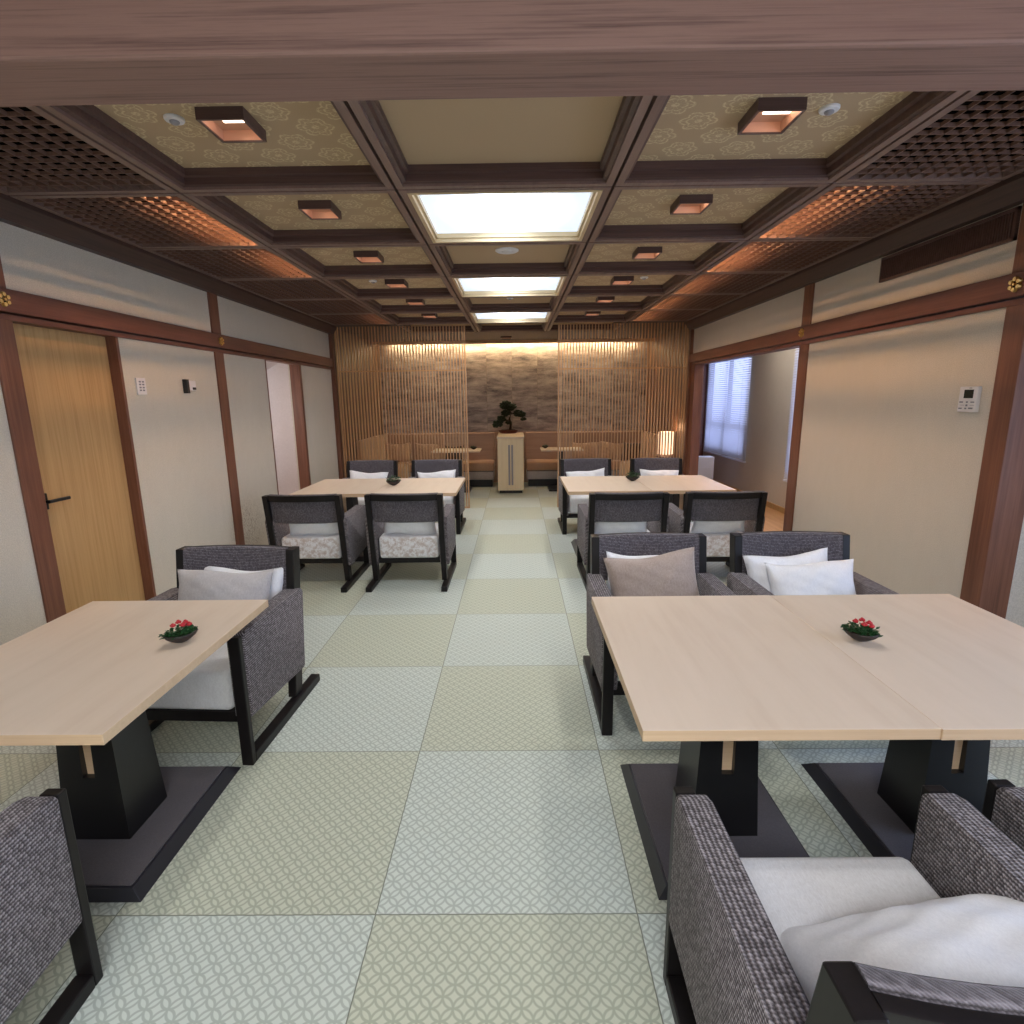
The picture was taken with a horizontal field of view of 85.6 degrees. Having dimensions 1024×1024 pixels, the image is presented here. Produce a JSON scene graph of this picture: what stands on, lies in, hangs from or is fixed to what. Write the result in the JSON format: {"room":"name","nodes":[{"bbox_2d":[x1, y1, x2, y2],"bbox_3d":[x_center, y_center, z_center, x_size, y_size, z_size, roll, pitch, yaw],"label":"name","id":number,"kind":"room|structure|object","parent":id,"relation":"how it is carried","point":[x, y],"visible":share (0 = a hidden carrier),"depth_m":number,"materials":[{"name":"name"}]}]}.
{"room":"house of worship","nodes":[
{"label":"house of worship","id":0,"kind":"room"},
{"bbox_2d":[0,221,338,645],"bbox_3d":[-2.564,-0.275,2.818,0.150,2.560,10.000,-1,12,0],"label":"wall","id":1,"kind":"structure","parent":0,"point":[178,439],"depth_m":4.04,"materials":[{"name":"paint"}]},
{"bbox_2d":[0,319,66,622],"bbox_3d":[-2.540,0.009,2.887,0.132,1.975,0.120,-1,12,0],"label":"trim","id":2,"kind":"structure","parent":1,"relation":"attached to","point":[11,378],"depth_m":2.83,"materials":[{"name":"brown wood"}]},
{"bbox_2d":[13,323,144,612],"bbox_3d":[-2.527,-0.070,3.305,0.092,1.950,0.730,-1,12,0],"label":"door","id":3,"kind":"structure","parent":1,"relation":"in","point":[66,375],"depth_m":3.27,"materials":[{"name":"brown wood"}]},
{"bbox_2d":[105,337,155,600],"bbox_3d":[-2.524,-0.146,3.674,0.094,1.960,0.025,-1,12,0],"label":"trim","id":4,"kind":"structure","parent":1,"relation":"attached to","point":[112,344],"depth_m":3.63,"materials":[{"name":"brown wood"}]},
{"bbox_2d":[0,287,332,369],"bbox_3d":[-2.486,-1.527,5.087,0.075,0.110,5.050,-1,12,0],"label":"trim","id":5,"kind":"structure","parent":1,"relation":"attached to","point":[23,304],"depth_m":3.58,"materials":[{"name":"brown wood"}]},
{"bbox_2d":[0,193,336,333],"bbox_3d":[-2.443,-1.819,4.245,0.100,0.155,6.620,-1,12,0],"label":"trim","id":6,"kind":"structure","parent":1,"relation":"attached to","point":[14,212],"depth_m":3.50,"materials":[{"name":"brown wood"}]},
{"bbox_2d":[207,292,220,334],"bbox_3d":[-2.492,-1.651,4.607,0.032,0.330,0.140,-1,12,0],"label":"trim","id":7,"kind":"structure","parent":1,"relation":"attached to","point":[212,298],"depth_m":4.59,"materials":[{"name":"brown wood"}]},
{"bbox_2d":[214,352,244,544],"bbox_3d":[-2.527,-0.399,4.865,0.132,1.975,0.140,-1,12,0],"label":"trim","id":8,"kind":"structure","parent":1,"relation":"attached to","point":[218,357],"depth_m":4.82,"materials":[{"name":"brown wood"}]},
{"bbox_2d":[289,365,310,489],"bbox_3d":[-2.514,-0.756,6.630,0.116,1.960,0.060,-1,12,0],"label":"trim","id":9,"kind":"structure","parent":1,"relation":"attached to","point":[295,370],"depth_m":6.55,"materials":[{"name":"brown wood"}]},
{"bbox_2d":[328,334,343,478],"bbox_3d":[-2.433,-1.217,7.698,0.050,2.430,0.060,-1,12,0],"label":"trim","id":10,"kind":"structure","parent":1,"relation":"attached to","point":[330,336],"depth_m":7.63,"materials":[{"name":"brown wood"}]},
{"bbox_2d":[267,363,298,494],"bbox_3d":[-3.138,-0.942,6.233,1.040,2.500,2.650,-1,12,0],"label":"wall","id":11,"kind":"structure","parent":0,"point":[277,375],"depth_m":6.90,"materials":[{"name":"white paint"}]},
{"bbox_2d":[333,329,382,477],"bbox_3d":[-2.502,-1.666,8.964,0.200,2.800,2.600,-1,12,0],"label":"wall","id":12,"kind":"structure","parent":0,"point":[336,329],"depth_m":8.60,"materials":[{"name":"brown wood"}]},
{"bbox_2d":[0,482,1023,1023],"bbox_3d":[0.585,0.678,4.501,6.320,0.060,12.950,-1,12,0],"label":"floor","id":13,"kind":"structure","parent":0,"point":[444,829],"depth_m":2.04,"materials":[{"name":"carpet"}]},
{"bbox_2d":[0,788,102,1023],"bbox_3d":[-1.468,0.965,1.085,0.676,0.806,0.742,-1,12,0],"label":"armchair","id":14,"kind":"object","parent":13,"relation":"on","point":[44,903],"visible":1,"depth_m":1.33,"materials":[{"name":"grey fabric"}]},
{"bbox_2d":[0,600,268,902],"bbox_3d":[-1.451,0.829,2.005,0.772,0.700,0.990,-1,12,0],"label":"dining table","id":15,"kind":"object","parent":13,"relation":"on","point":[83,682],"visible":0.95,"depth_m":1.91,"materials":[{"name":"brown wood"}]},
{"bbox_2d":[158,619,197,642],"bbox_3d":[-1.197,0.428,1.982,0.128,0.087,0.083,-10,15,-39],"label":"dish","id":16,"kind":"object","parent":15,"relation":"on","point":[186,631],"visible":1,"depth_m":1.97,"materials":[{"name":"plant"}]},
{"bbox_2d":[145,545,319,764],"bbox_3d":[-1.441,0.632,2.696,0.676,0.806,0.742,0,12,3],"label":"armchair","id":17,"kind":"object","parent":13,"relation":"on","point":[241,676],"visible":0.63,"depth_m":2.52,"materials":[{"name":"grey fabric"}]},
{"bbox_2d":[149,642,234,709],"bbox_3d":[-1.444,0.719,2.639,0.500,0.190,0.530,0,12,3],"label":"seat cushion","id":18,"kind":"object","parent":17,"relation":"on","point":[209,686],"depth_m":2.38,"materials":[{"name":"fabric"}]},
{"bbox_2d":[177,569,273,599],"bbox_3d":[-1.437,0.447,2.756,0.492,0.313,0.197,1,12,6],"label":"cushion","id":19,"kind":"object","parent":17,"relation":"on","point":[193,584],"visible":0.46,"depth_m":2.71,"materials":[{"name":"grey fabric"}]},
{"bbox_2d":[204,566,283,599],"bbox_3d":[-1.397,0.438,2.856,0.463,0.300,0.142,0,12,6],"label":"cushion","id":20,"kind":"object","parent":17,"relation":"on","point":[277,577],"visible":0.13,"depth_m":2.83,"materials":[{"name":"white fabric"}]},
{"bbox_2d":[262,494,369,592],"bbox_3d":[-1.693,0.197,4.821,0.676,0.806,0.742,-1,12,0],"label":"armchair","id":21,"kind":"object","parent":13,"relation":"on","point":[280,511],"visible":0.89,"depth_m":4.61,"materials":[{"name":"grey fabric"}]},
{"bbox_2d":[281,534,341,558],"bbox_3d":[-1.692,0.253,4.908,0.500,0.190,0.530,-1,12,0],"label":"seat cushion","id":22,"kind":"object","parent":21,"relation":"on","point":[311,546],"depth_m":4.65,"materials":[{"name":"fabric"}]},
{"bbox_2d":[289,523,338,534],"bbox_3d":[-1.681,0.076,4.670,0.473,0.311,0.156,-1,12,-2],"label":"cushion","id":23,"kind":"object","parent":21,"relation":"on","point":[317,528],"visible":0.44,"depth_m":4.65,"materials":[{"name":"white fabric"}]},
{"bbox_2d":[289,478,394,561],"bbox_3d":[-1.671,0.077,5.663,0.772,0.700,0.990,-1,12,0],"label":"dining table","id":24,"kind":"object","parent":13,"relation":"on","point":[350,489],"visible":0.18,"depth_m":5.51,"materials":[{"name":"beige wood"}]},
{"bbox_2d":[343,460,397,504],"bbox_3d":[-1.746,-0.196,6.729,0.676,0.806,0.742,-1,12,0],"label":"armchair","id":25,"kind":"object","parent":13,"relation":"on","point":[365,466],"visible":0.27,"depth_m":6.91,"materials":[{"name":"grey fabric"}]},
{"bbox_2d":[350,470,388,478],"bbox_3d":[-1.767,-0.360,6.775,0.495,0.294,0.178,-1,12,0],"label":"cushion","id":26,"kind":"object","parent":25,"relation":"on","point":[353,474],"visible":0.35,"depth_m":6.75,"materials":[{"name":"white fabric"}]},
{"bbox_2d":[334,325,469,507],"bbox_3d":[-1.511,-1.283,7.740,1.775,2.520,0.040,-1,12,0],"label":"slatted screen","id":27,"kind":"object","parent":13,"relation":"on","point":[336,337],"visible":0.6,"depth_m":7.66,"materials":[{"name":"brown wood"}]},
{"bbox_2d":[364,493,456,591],"bbox_3d":[-0.868,0.188,4.814,0.676,0.806,0.742,-1,12,0],"label":"armchair","id":28,"kind":"object","parent":13,"relation":"on","point":[381,509],"visible":0.97,"depth_m":4.62,"materials":[{"name":"grey fabric"}]},
{"bbox_2d":[379,523,439,557],"bbox_3d":[-0.867,0.245,4.901,0.500,0.190,0.530,-1,12,0],"label":"seat cushion","id":29,"kind":"object","parent":28,"relation":"on","point":[394,545],"depth_m":4.64,"materials":[{"name":"fabric"}]},
{"bbox_2d":[384,522,436,534],"bbox_3d":[-0.865,0.058,4.664,0.464,0.297,0.158,-1,12,-3],"label":"cushion","id":30,"kind":"object","parent":28,"relation":"on","point":[423,528],"visible":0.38,"depth_m":4.65,"materials":[{"name":"white fabric"}]},
{"bbox_2d":[374,478,464,554],"bbox_3d":[-0.897,0.069,5.656,0.772,0.700,0.990,-1,12,0],"label":"dining table","id":31,"kind":"object","parent":13,"relation":"on","point":[447,486],"visible":0.24,"depth_m":5.48,"materials":[{"name":"beige wood"}]},
{"bbox_2d":[356,433,494,486],"bbox_3d":[-1.355,-0.821,9.427,2.060,0.930,1.780,-1,12,0],"label":"bench","id":32,"kind":"object","parent":13,"relation":"on","point":[482,464],"visible":0.28,"depth_m":10.06,"materials":[{"name":"black paint"}]},
{"bbox_2d":[385,443,410,461],"bbox_3d":[-2.047,-1.071,10.002,0.463,0.348,0.188,-4,12,-17],"label":"cushion","id":33,"kind":"object","parent":32,"relation":"on","point":[406,443],"visible":0.49,"depth_m":9.95,"materials":[{"name":"fabric"}]},
{"bbox_2d":[398,459,494,471],"bbox_3d":[-1.350,-0.840,10.026,2.060,0.155,0.520,-1,12,0],"label":"seat cushion","id":34,"kind":"object","parent":32,"relation":"on","point":[475,465],"depth_m":9.77,"materials":[{"name":"fabric"}]},
{"bbox_2d":[410,469,494,479],"bbox_3d":[-1.348,-0.687,10.078,2.060,0.145,0.560,-1,12,0],"label":"cushion","id":35,"kind":"object","parent":32,"relation":"on","point":[474,474],"depth_m":9.80,"materials":[{"name":"fabric"}]},
{"bbox_2d":[409,459,465,533],"bbox_3d":[-0.936,-0.204,6.722,0.676,0.806,0.742,-1,12,0],"label":"armchair","id":36,"kind":"object","parent":13,"relation":"on","point":[434,465],"visible":0.48,"depth_m":6.88,"materials":[{"name":"grey fabric"}]},
{"bbox_2d":[417,469,455,477],"bbox_3d":[-0.918,-0.368,6.772,0.488,0.295,0.176,-1,12,-4],"label":"cushion","id":37,"kind":"object","parent":36,"relation":"on","point":[448,473],"visible":0.32,"depth_m":6.74,"materials":[{"name":"white fabric"}]},
{"bbox_2d":[431,448,481,492],"bbox_3d":[-0.928,-0.715,9.457,0.800,0.700,0.560,-1,12,0],"label":"table","id":38,"kind":"object","parent":13,"relation":"on","point":[477,450],"visible":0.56,"depth_m":9.33,"materials":[{"name":"brown wood"}]},
{"bbox_2d":[497,432,523,492],"bbox_3d":[-0.016,-0.880,9.630,0.450,0.932,1.162,-1,12,0],"label":"base cabinet","id":39,"kind":"object","parent":13,"relation":"on","point":[510,447],"visible":1,"depth_m":9.07,"materials":[{"name":"brown wood"}]},
{"bbox_2d":[492,400,526,433],"bbox_3d":[-0.049,-1.695,9.843,0.617,0.579,0.229,-1,12,-4],"label":"bonsai tree","id":40,"kind":"object","parent":39,"relation":"on","point":[508,405],"visible":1,"depth_m":9.79,"materials":[{"name":"green plant"}]},
{"bbox_2d":[558,458,613,534],"bbox_3d":[0.914,-0.211,6.648,0.676,0.806,0.742,-1,12,0],"label":"armchair","id":41,"kind":"object","parent":13,"relation":"on","point":[567,503],"visible":0.59,"depth_m":6.80,"materials":[{"name":"grey fabric"}]},
{"bbox_2d":[569,495,588,513],"bbox_3d":[0.914,-0.125,6.590,0.500,0.190,0.530,-1,12,0],"label":"seat cushion","id":42,"kind":"object","parent":41,"relation":"on","point":[574,500],"depth_m":6.33,"materials":[{"name":"fabric"}]},
{"bbox_2d":[526,431,660,485],"bbox_3d":[1.351,-0.874,9.527,2.190,0.930,1.530,-1,12,0],"label":"bench","id":43,"kind":"object","parent":13,"relation":"on","point":[541,467],"visible":0.38,"depth_m":10.04,"materials":[{"name":"black paint"}]},
{"bbox_2d":[526,468,618,478],"bbox_3d":[1.357,-0.715,10.055,2.190,0.145,0.560,-1,12,0],"label":"cushion","id":44,"kind":"object","parent":43,"relation":"on","point":[551,473],"depth_m":9.79,"materials":[{"name":"fabric"}]},
{"bbox_2d":[526,459,629,470],"bbox_3d":[1.355,-0.867,10.003,2.190,0.155,0.520,-1,12,0],"label":"seat cushion","id":45,"kind":"object","parent":43,"relation":"on","point":[531,464],"depth_m":9.76,"materials":[{"name":"fabric"}]},
{"bbox_2d":[571,442,598,458],"bbox_3d":[1.321,-1.107,9.975,0.507,0.313,0.183,-2,12,-5],"label":"cushion","id":46,"kind":"object","parent":43,"relation":"on","point":[571,442],"visible":0.55,"depth_m":9.92,"materials":[{"name":"fabric"}]},
{"bbox_2d":[560,476,651,556],"bbox_3d":[0.912,0.051,5.641,0.772,0.700,0.990,-1,12,0],"label":"dining table","id":47,"kind":"object","parent":13,"relation":"on","point":[573,485],"visible":0.39,"depth_m":5.46,"materials":[{"name":"beige wood"}]},
{"bbox_2d":[557,322,688,506],"bbox_3d":[1.523,-1.313,7.715,1.767,2.520,0.040,-1,12,0],"label":"slatted screen","id":48,"kind":"object","parent":13,"relation":"on","point":[686,344],"visible":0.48,"depth_m":7.63,"materials":[{"name":"brown wood"}]},
{"bbox_2d":[577,491,669,591],"bbox_3d":[0.937,0.182,4.740,0.676,0.806,0.742,-1,12,0],"label":"armchair","id":49,"kind":"object","parent":13,"relation":"on","point":[651,508],"visible":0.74,"depth_m":4.43,"materials":[{"name":"grey fabric"}]},
{"bbox_2d":[594,522,646,533],"bbox_3d":[0.909,0.063,4.591,0.463,0.303,0.156,-1,12,-1],"label":"cushion","id":50,"kind":"object","parent":49,"relation":"on","point":[600,527],"visible":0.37,"depth_m":4.58,"materials":[{"name":"white fabric"}]},
{"bbox_2d":[583,532,735,735],"bbox_3d":[0.752,0.573,2.859,0.676,0.806,0.742,-1,12,0],"label":"armchair","id":51,"kind":"object","parent":13,"relation":"on","point":[601,672],"visible":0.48,"depth_m":3.01,"materials":[{"name":"grey fabric"}]},
{"bbox_2d":[603,547,699,596],"bbox_3d":[0.742,0.390,2.900,0.522,0.402,0.204,0,12,3],"label":"cushion","id":52,"kind":"object","parent":51,"relation":"on","point":[672,573],"visible":0.68,"depth_m":2.84,"materials":[{"name":"beige fabric"}]},
{"bbox_2d":[630,458,692,521],"bbox_3d":[1.778,-0.216,6.621,0.676,0.806,0.742,-1,12,0],"label":"armchair","id":53,"kind":"object","parent":13,"relation":"on","point":[636,464],"visible":0.32,"depth_m":6.80,"materials":[{"name":"grey fabric"}]},
{"bbox_2d":[655,431,676,457],"bbox_3d":[2.303,-0.696,8.338,0.260,1.040,0.260,-1,12,0],"label":"lantern","id":54,"kind":"object","parent":13,"relation":"on","point":[660,431],"visible":0.31,"depth_m":8.18,"materials":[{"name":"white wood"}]},
{"bbox_2d":[637,475,736,510],"bbox_3d":[1.686,0.043,5.635,0.772,0.700,0.990,-1,12,0],"label":"dining table","id":55,"kind":"object","parent":13,"relation":"on","point":[676,485],"visible":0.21,"depth_m":5.48,"materials":[{"name":"beige wood"}]},
{"bbox_2d":[698,456,713,479],"bbox_3d":[3.110,-0.633,9.140,0.380,0.575,0.204,-1,12,0],"label":"air purifier","id":56,"kind":"object","parent":13,"relation":"on","point":[706,463],"visible":0.31,"depth_m":9.02,"materials":[{"name":"white plastic"}]},
{"bbox_2d":[668,490,767,566],"bbox_3d":[1.707,0.174,4.734,0.676,0.806,0.742,-1,12,0],"label":"armchair","id":57,"kind":"object","parent":13,"relation":"on","point":[749,507],"visible":0.61,"depth_m":4.42,"materials":[{"name":"grey fabric"}]},
{"bbox_2d":[689,522,742,556],"bbox_3d":[1.708,0.231,4.821,0.500,0.190,0.530,-1,12,0],"label":"seat cushion","id":58,"kind":"object","parent":57,"relation":"on","point":[718,544],"depth_m":4.56,"materials":[{"name":"fabric"}]},
{"bbox_2d":[691,521,744,532],"bbox_3d":[1.719,0.043,4.586,0.470,0.311,0.160,0,12,3],"label":"cushion","id":59,"kind":"object","parent":57,"relation":"on","point":[698,526],"visible":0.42,"depth_m":4.57,"materials":[{"name":"white fabric"}]},
{"bbox_2d":[591,595,941,899],"bbox_3d":[0.733,0.807,1.987,0.772,0.700,0.990,-1,12,0],"label":"dining table","id":60,"kind":"object","parent":13,"relation":"on","point":[717,676],"visible":0.81,"depth_m":1.84,"materials":[{"name":"beige wood"}]},
{"bbox_2d":[727,531,898,594],"bbox_3d":[1.530,0.565,2.853,0.676,0.806,0.742,-1,12,0],"label":"armchair","id":61,"kind":"object","parent":13,"relation":"on","point":[763,543],"visible":0.3,"depth_m":3.02,"materials":[{"name":"grey fabric"}]},
{"bbox_2d":[743,547,827,591],"bbox_3d":[1.488,0.375,2.965,0.484,0.349,0.142,-1,12,0],"label":"cushion","id":62,"kind":"object","parent":61,"relation":"on","point":[755,565],"visible":0.28,"depth_m":2.95,"materials":[{"name":"white fabric"}]},
{"bbox_2d":[764,559,855,594],"bbox_3d":[1.557,0.408,2.863,0.453,0.323,0.196,0,12,2],"label":"cushion","id":63,"kind":"object","parent":61,"relation":"on","point":[826,577],"visible":0.52,"depth_m":2.82,"materials":[{"name":"white fabric"}]},
{"bbox_2d":[663,785,1023,1023],"bbox_3d":[0.739,0.944,1.059,0.676,0.806,0.742,-1,12,0],"label":"armchair","id":64,"kind":"object","parent":13,"relation":"on","point":[726,961],"visible":0.9,"depth_m":1.18,"materials":[{"name":"grey fabric"}]},
{"bbox_2d":[740,857,939,939],"bbox_3d":[0.740,1.000,1.146,0.500,0.190,0.530,-1,12,0],"label":"seat cushion","id":65,"kind":"object","parent":64,"relation":"on","point":[792,891],"depth_m":1.29,"materials":[{"name":"fabric"}]},
{"bbox_2d":[780,894,1023,1003],"bbox_3d":[0.823,0.835,0.983,0.669,0.364,0.396,0,12,4],"label":"cushion","id":66,"kind":"object","parent":64,"relation":"on","point":[974,938],"visible":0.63,"depth_m":0.98,"materials":[{"name":"white fabric"}]},
{"bbox_2d":[770,594,1023,861],"bbox_3d":[1.505,0.800,1.977,0.772,0.700,0.990,-1,12,0],"label":"dining table","id":67,"kind":"object","parent":13,"relation":"on","point":[957,662],"visible":0.71,"depth_m":1.90,"materials":[{"name":"beige wood"}]},
{"bbox_2d":[840,617,882,641],"bbox_3d":[1.220,0.411,1.928,0.127,0.087,0.091,8,15,38],"label":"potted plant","id":68,"kind":"object","parent":67,"relation":"on","point":[865,632],"visible":1,"depth_m":1.92,"materials":[{"name":"plant"}]},
{"bbox_2d":[982,779,1023,850],"bbox_3d":[1.539,0.932,1.072,0.676,0.806,0.742,-1,12,0],"label":"armchair","id":69,"kind":"object","parent":13,"relation":"on","point":[1003,805],"visible":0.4,"depth_m":1.35,"materials":[{"name":"grey fabric"}]},
{"bbox_2d":[0,90,1023,341],"bbox_3d":[0.005,-1.906,3.497,5.210,0.380,12.220,-1,12,0],"label":"ceiling","id":70,"kind":"structure","parent":0,"point":[790,202],"depth_m":2.58,"materials":[{"name":"brown wood"}]},
{"bbox_2d":[194,106,266,142],"bbox_3d":[-1.065,-1.477,2.103,0.176,0.052,0.190,-1,12,0],"label":"recessed light","id":71,"kind":"object","parent":70,"relation":"in","point":[228,124],"visible":0.97,"depth_m":2.10,"materials":[{"name":"brown wood"}]},
{"bbox_2d":[298,200,341,219],"bbox_3d":[-1.060,-1.674,3.055,0.176,0.052,0.190,-1,12,0],"label":"recessed light","id":72,"kind":"object","parent":70,"relation":"in","point":[313,209],"visible":0.97,"depth_m":3.04,"materials":[{"name":"brown wood"}]},
{"bbox_2d":[353,250,383,262],"bbox_3d":[-1.053,-1.883,4.070,0.176,0.052,0.190,-1,12,0],"label":"recessed light","id":73,"kind":"object","parent":70,"relation":"in","point":[375,256],"visible":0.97,"depth_m":4.03,"materials":[{"name":"brown wood"}]},
{"bbox_2d":[407,190,602,242],"bbox_3d":[-0.033,-1.652,3.073,0.941,0.058,0.870,-1,12,0],"label":"ceiling light","id":74,"kind":"object","parent":70,"relation":"attached to","point":[511,216],"visible":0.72,"depth_m":3.12,"materials":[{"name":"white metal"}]},
{"bbox_2d":[420,192,590,232],"bbox_3d":[-0.033,-1.675,3.068,0.901,0.010,0.830,-1,12,0],"label":"diffuser","id":75,"kind":"object","parent":74,"relation":"attached to","point":[519,212],"depth_m":3.09,"materials":[{"name":"white plastic"}]},
{"bbox_2d":[452,276,566,296],"bbox_3d":[-0.021,-2.038,4.945,0.941,0.058,0.870,-1,12,0],"label":"ceiling light","id":76,"kind":"object","parent":70,"relation":"attached to","point":[549,285],"visible":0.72,"depth_m":5.12,"materials":[{"name":"white plastic"}]},
{"bbox_2d":[459,277,559,290],"bbox_3d":[-0.021,-2.062,4.941,0.901,0.010,0.830,-1,12,0],"label":"diffuser","id":77,"kind":"object","parent":76,"relation":"attached to","point":[536,283],"depth_m":5.03,"materials":[{"name":"white plastic"}]},
{"bbox_2d":[471,312,551,322],"bbox_3d":[-0.009,-2.425,6.818,0.941,0.058,0.870,-1,12,0],"label":"skylight","id":78,"kind":"object","parent":70,"relation":"attached to","point":[507,317],"visible":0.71,"depth_m":7.09,"materials":[{"name":"white plastic"}]},
{"bbox_2d":[475,312,546,318],"bbox_3d":[-0.009,-2.448,6.813,0.901,0.010,0.830,-1,12,0],"label":"diffuser","id":79,"kind":"object","parent":78,"relation":"attached to","point":[543,315],"depth_m":6.97,"materials":[{"name":"white plastic"}]},
{"bbox_2d":[632,246,661,259],"bbox_3d":[0.990,-1.904,4.053,0.176,0.052,0.190,-1,12,0],"label":"recessed light","id":80,"kind":"object","parent":70,"relation":"in","point":[640,252],"visible":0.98,"depth_m":4.00,"materials":[{"name":"brown wood"}]},
{"bbox_2d":[670,194,712,214],"bbox_3d":[0.983,-1.694,3.038,0.176,0.052,0.190,-1,12,0],"label":"recessed light","id":81,"kind":"object","parent":70,"relation":"in","point":[691,204],"visible":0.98,"depth_m":3.02,"materials":[{"name":"brown wood"}]},
{"bbox_2d":[737,97,807,134],"bbox_3d":[0.977,-1.498,2.086,0.176,0.052,0.190,-1,12,0],"label":"recessed light","id":82,"kind":"object","parent":70,"relation":"in","point":[767,115],"visible":1,"depth_m":2.09,"materials":[{"name":"brown wood"}]},
{"bbox_2d":[378,342,646,432],"bbox_3d":[0.009,-2.454,10.062,5.100,1.960,0.100,-1,12,0],"label":"wall","id":83,"kind":"structure","parent":0,"point":[525,375],"depth_m":10.05,"materials":[{"name":"beige stone"}]},
{"bbox_2d":[384,430,643,481],"bbox_3d":[0.026,-1.032,10.345,5.100,0.940,0.120,-1,12,0],"label":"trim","id":84,"kind":"structure","parent":83,"relation":"attached to","point":[495,433],"depth_m":10.24,"materials":[{"name":"brown wood"}]},
{"bbox_2d":[373,338,653,344],"bbox_3d":[0.009,-2.971,9.475,4.840,0.150,0.040,-1,12,0],"label":"trim","id":85,"kind":"structure","parent":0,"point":[484,341],"depth_m":9.47,"materials":[{"name":"brown wood"}]},
{"bbox_2d":[699,364,707,455],"bbox_3d":[3.161,-1.612,9.118,1.198,2.500,2.950,-1,12,0],"label":"window frame","id":86,"kind":"structure","parent":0,"point":[705,365],"depth_m":10.42,"materials":[{"name":"brown wood"}]},
{"bbox_2d":[703,349,798,507],"bbox_3d":[3.175,-1.259,7.404,1.150,2.500,6.450,-1,12,0],"label":"wall","id":87,"kind":"structure","parent":0,"point":[771,382],"depth_m":7.90,"materials":[{"name":"paint"}]},
{"bbox_2d":[709,358,751,430],"bbox_3d":[3.695,-1.828,9.392,0.070,1.600,1.820,-1,12,0],"label":"window","id":88,"kind":"structure","parent":87,"relation":"in","point":[749,358],"depth_m":9.33,"materials":[{"name":"blue"}]},
{"bbox_2d":[703,356,752,462],"bbox_3d":[3.605,-1.801,9.316,0.040,1.740,1.900,-1,12,0],"label":"blind","id":89,"kind":"object","parent":88,"relation":"attached to","point":[724,439],"visible":0.82,"depth_m":9.19,"materials":[{"name":"white fabric"}]},
{"bbox_2d":[783,348,798,481],"bbox_3d":[3.586,-1.111,6.196,0.040,1.830,1.930,-1,12,0],"label":"blind","id":90,"kind":"object","parent":87,"relation":"attached to","point":[790,420],"visible":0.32,"depth_m":7.11,"materials":[{"name":"white fabric"}]},
{"bbox_2d":[645,204,1023,626],"bbox_3d":[2.827,-0.710,4.022,0.840,2.800,12.600,-1,12,0],"label":"wall","id":91,"kind":"structure","parent":0,"point":[888,460],"depth_m":3.52,"materials":[{"name":"paint"}]},
{"bbox_2d":[0,0,1023,105],"bbox_3d":[0.283,-1.064,1.006,5.670,0.470,0.160,-1,12,0],"label":"ceiling beam","id":92,"kind":"structure","parent":91,"relation":"attached to","point":[53,52],"depth_m":0.98,"materials":[{"name":"brown wood"}]},
{"bbox_2d":[683,329,693,474],"bbox_3d":[2.432,-1.266,7.657,0.040,2.430,0.060,-1,12,0],"label":"trim","id":93,"kind":"structure","parent":91,"relation":"attached to","point":[691,342],"depth_m":7.58,"materials":[{"name":"brown wood"}]},
{"bbox_2d":[686,365,703,474],"bbox_3d":[2.502,-1.024,7.605,0.122,1.975,0.140,-1,12,0],"label":"trim","id":94,"kind":"structure","parent":91,"relation":"attached to","point":[697,371],"depth_m":7.50,"materials":[{"name":"brown wood"}]},
{"bbox_2d":[783,344,809,530],"bbox_3d":[2.500,-0.438,4.765,0.152,1.975,0.142,-1,12,0],"label":"trim","id":95,"kind":"structure","parent":91,"relation":"attached to","point":[803,349],"depth_m":4.71,"materials":[{"name":"brown wood"}]},
{"bbox_2d":[801,283,814,325],"bbox_3d":[2.425,-1.689,4.508,0.032,0.330,0.142,-1,12,0],"label":"trim","id":96,"kind":"structure","parent":91,"relation":"attached to","point":[809,290],"depth_m":4.49,"materials":[{"name":"brown wood"}]},
{"bbox_2d":[685,172,1023,329],"bbox_3d":[2.366,-1.866,4.205,0.100,0.160,6.620,-1,12,0],"label":"trim","id":97,"kind":"structure","parent":91,"relation":"attached to","point":[1006,194],"depth_m":3.37,"materials":[{"name":"brown wood"}]},
{"bbox_2d":[690,271,1023,364],"bbox_3d":[2.429,-1.574,5.031,0.075,0.110,5.080,-1,12,0],"label":"trim","id":98,"kind":"structure","parent":91,"relation":"attached to","point":[994,290],"depth_m":3.47,"materials":[{"name":"brown wood"}]},
{"bbox_2d":[879,206,1021,282],"bbox_3d":[2.403,-1.472,3.112,0.016,0.150,1.000,-1,12,0],"label":"air vent","id":99,"kind":"object","parent":91,"relation":"in","point":[1002,228],"visible":1,"depth_m":2.99,"materials":[{"name":"brown wood"}]},
{"bbox_2d":[957,386,981,411],"bbox_3d":[2.408,-0.593,2.910,0.022,0.132,0.120,-1,12,0],"label":"controller","id":100,"kind":"object","parent":91,"relation":"attached to","point":[969,397],"visible":1,"depth_m":2.90,"materials":[{"name":"white plastic"}]},
{"bbox_2d":[960,304,1023,618],"bbox_3d":[2.487,-0.036,2.818,0.152,1.975,0.125,-1,12,0],"label":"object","id":101,"kind":"structure","parent":91,"relation":"attached to","point":[998,515],"depth_m":2.77,"materials":[{"name":"brown wood"}]},
{"bbox_2d":[1012,202,1023,273],"bbox_3d":[2.413,-1.287,2.560,0.032,0.330,0.125,-1,12,0],"label":"trim","id":102,"kind":"structure","parent":91,"relation":"attached to","point":[1018,265],"depth_m":2.61,"materials":[{"name":"brown wood"}]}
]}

